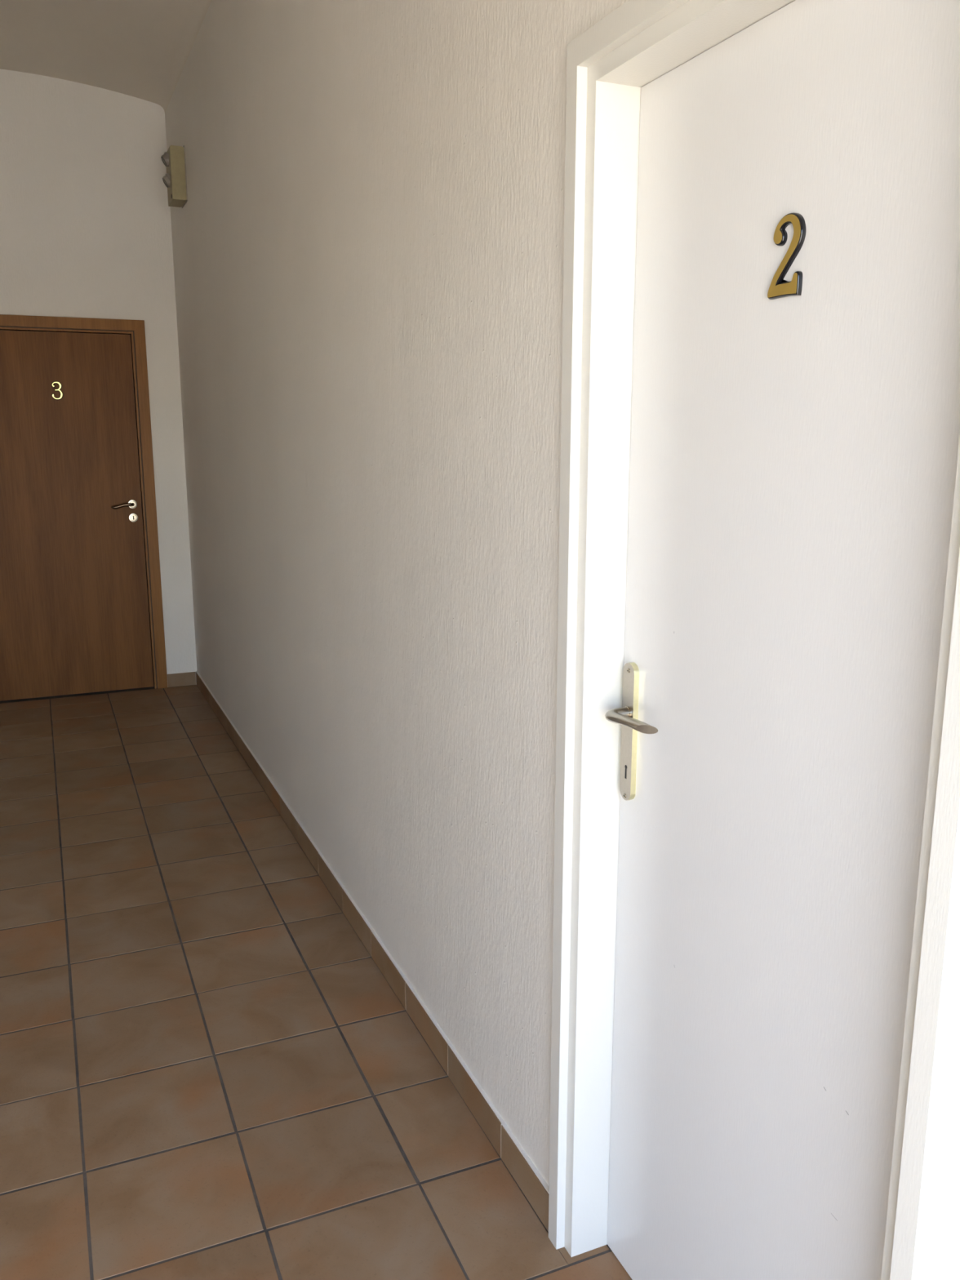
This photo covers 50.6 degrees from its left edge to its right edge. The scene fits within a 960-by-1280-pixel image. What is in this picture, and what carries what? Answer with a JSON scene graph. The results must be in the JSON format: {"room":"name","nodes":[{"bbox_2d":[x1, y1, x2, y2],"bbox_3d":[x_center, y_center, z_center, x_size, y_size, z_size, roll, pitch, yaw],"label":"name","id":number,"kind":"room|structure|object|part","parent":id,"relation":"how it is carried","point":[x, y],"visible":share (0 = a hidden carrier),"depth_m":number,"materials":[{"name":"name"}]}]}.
{"room":"apartment building hallway","nodes":[
{"label":"apartment building hallway","id":0,"kind":"room"},
{"bbox_2d":[0,68,196,673],"bbox_3d":[-2.377,-1.359,5.334,1.935,3.400,0.150,-5,13,-23],"label":"wall","id":1,"kind":"structure","parent":0,"point":[86,222],"depth_m":5.26,"materials":[{"name":"white paint"}]},
{"bbox_2d":[0,314,168,701],"bbox_3d":[-2.245,-0.686,5.477,0.948,2.024,0.147,-5,13,-23],"label":"door","id":2,"kind":"structure","parent":1,"relation":"in","point":[82,611],"depth_m":5.47,"materials":[{"name":"brown wood"}]},
{"bbox_2d":[51,381,62,399],"bbox_3d":[-2.222,-1.310,5.330,0.058,0.097,0.004,-5,13,-23],"label":"number","id":3,"kind":"object","parent":2,"relation":"attached to","point":[60,384],"depth_m":5.33,"materials":[{"name":"gold plastic"}]},
{"bbox_3d":[-2.231,-1.644,5.248,0.948,0.056,0.015,-5,13,-23],"label":"casing","id":4,"kind":"part","parent":2,"relation":"part of","materials":[{"name":"brown wood"}]},
{"bbox_3d":[-1.949,-0.733,5.540,0.121,0.030,0.044,-5,13,-23],"label":"lever","id":5,"kind":"part","parent":2,"relation":"part of","materials":[{"name":"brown metal"}]},
{"bbox_3d":[-1.877,-0.693,5.659,0.010,1.963,0.108,-5,13,-23],"label":"frame post","id":6,"kind":"part","parent":2,"relation":"part of","materials":[{"name":"brown wood"}]},
{"bbox_3d":[-1.822,-0.716,5.619,0.056,2.024,0.015,-5,13,-23],"label":"casing","id":7,"kind":"part","parent":2,"relation":"part of","materials":[{"name":"brown wood"}]},
{"bbox_2d":[166,671,196,687],"bbox_3d":[-1.720,0.227,5.861,0.171,0.080,0.009,-5,13,-23],"label":"baseboard","id":8,"kind":"structure","parent":1,"relation":"attached to","point":[184,678],"depth_m":5.86,"materials":[{"name":"tile"}]},
{"bbox_2d":[0,0,211,112],"bbox_3d":[-1.324,-2.356,2.571,1.985,0.335,5.285,-5,13,-23],"label":"ceiling","id":9,"kind":"structure","parent":0,"point":[140,49],"depth_m":4.53,"materials":[{"name":"paint"}]},
{"bbox_2d":[0,684,631,1279],"bbox_3d":[-1.446,1.014,2.529,3.820,0.120,6.712,-5,13,-23],"label":"floor","id":10,"kind":"structure","parent":0,"point":[207,1072],"depth_m":2.41,"materials":[{"name":"tile"}]},
{"bbox_2d":[164,0,628,1186],"bbox_3d":[-0.539,-0.761,3.245,0.125,3.070,5.284,-5,13,-23],"label":"wall","id":11,"kind":"structure","parent":0,"point":[368,234],"depth_m":2.34,"materials":[{"name":"white paint"}]},
{"bbox_2d":[160,145,187,208],"bbox_3d":[-1.473,-2.223,4.863,0.101,0.245,0.185,-5,13,-23],"label":"wall box","id":12,"kind":"object","parent":11,"relation":"attached to","point":[175,180],"visible":1,"depth_m":4.80,"materials":[{"name":"beige plastic"}]},
{"bbox_3d":[-1.428,-2.227,4.882,0.004,0.245,0.185,-5,13,-23],"label":"plate","id":13,"kind":"part","parent":12,"relation":"part of","materials":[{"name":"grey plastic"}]},
{"bbox_2d":[195,671,549,1231],"bbox_3d":[-0.756,0.636,3.874,0.009,0.080,4.498,-5,13,-23],"label":"baseboard","id":14,"kind":"structure","parent":11,"relation":"attached to","point":[526,1175],"depth_m":2.51,"materials":[{"name":"tile"}]},
{"bbox_2d":[548,0,959,1279],"bbox_3d":[0.342,0.187,1.327,0.134,1.986,0.787,-5,13,-23],"label":"door","id":15,"kind":"structure","parent":11,"relation":"in","point":[757,882],"depth_m":1.31,"materials":[{"name":"white wood"}]},
{"bbox_3d":[0.139,0.121,1.644,0.016,1.986,0.032,-5,13,-23],"label":"architrave","id":16,"kind":"part","parent":15,"relation":"part of","materials":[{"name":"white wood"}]},
{"bbox_3d":[0.209,0.133,1.652,0.118,1.961,0.037,-5,13,-23],"label":"frame post","id":17,"kind":"part","parent":15,"relation":"part of","materials":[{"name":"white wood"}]},
{"bbox_3d":[0.288,-0.763,1.108,0.016,0.037,0.787,-5,13,-23],"label":"architrave","id":18,"kind":"part","parent":15,"relation":"part of","materials":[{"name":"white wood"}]},
{"bbox_3d":[0.237,0.146,1.612,0.010,0.226,0.032,-5,13,-23],"label":"handle plate","id":19,"kind":"part","parent":15,"relation":"part of","materials":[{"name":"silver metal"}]},
{"bbox_3d":[0.232,0.126,1.552,0.046,0.019,0.114,-5,13,-23],"label":"lever","id":20,"kind":"part","parent":15,"relation":"part of","materials":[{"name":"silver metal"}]},
{"bbox_2d":[767,212,805,299],"bbox_3d":[0.361,-0.453,1.198,0.007,0.094,0.057,-5,13,-23],"label":"number","id":21,"kind":"object","parent":15,"relation":"attached to","point":[778,289],"depth_m":1.19,"materials":[{"name":"gold plastic"}]},
{"bbox_3d":[0.492,0.265,1.010,0.118,1.961,0.038,-5,13,-23],"label":"frame post","id":22,"kind":"part","parent":15,"relation":"part of","materials":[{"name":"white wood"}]},
{"bbox_3d":[0.439,0.262,0.962,0.016,1.986,0.026,-5,13,-23],"label":"architrave","id":23,"kind":"part","parent":15,"relation":"part of","materials":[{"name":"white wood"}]},
{"bbox_2d":[921,909,959,1279],"bbox_3d":[0.779,-0.323,1.043,0.770,3.100,0.121,-5,13,-23],"label":"wall","id":24,"kind":"structure","parent":0,"point":[941,1260],"depth_m":1.01,"materials":[{"name":"white paint"}]}
]}

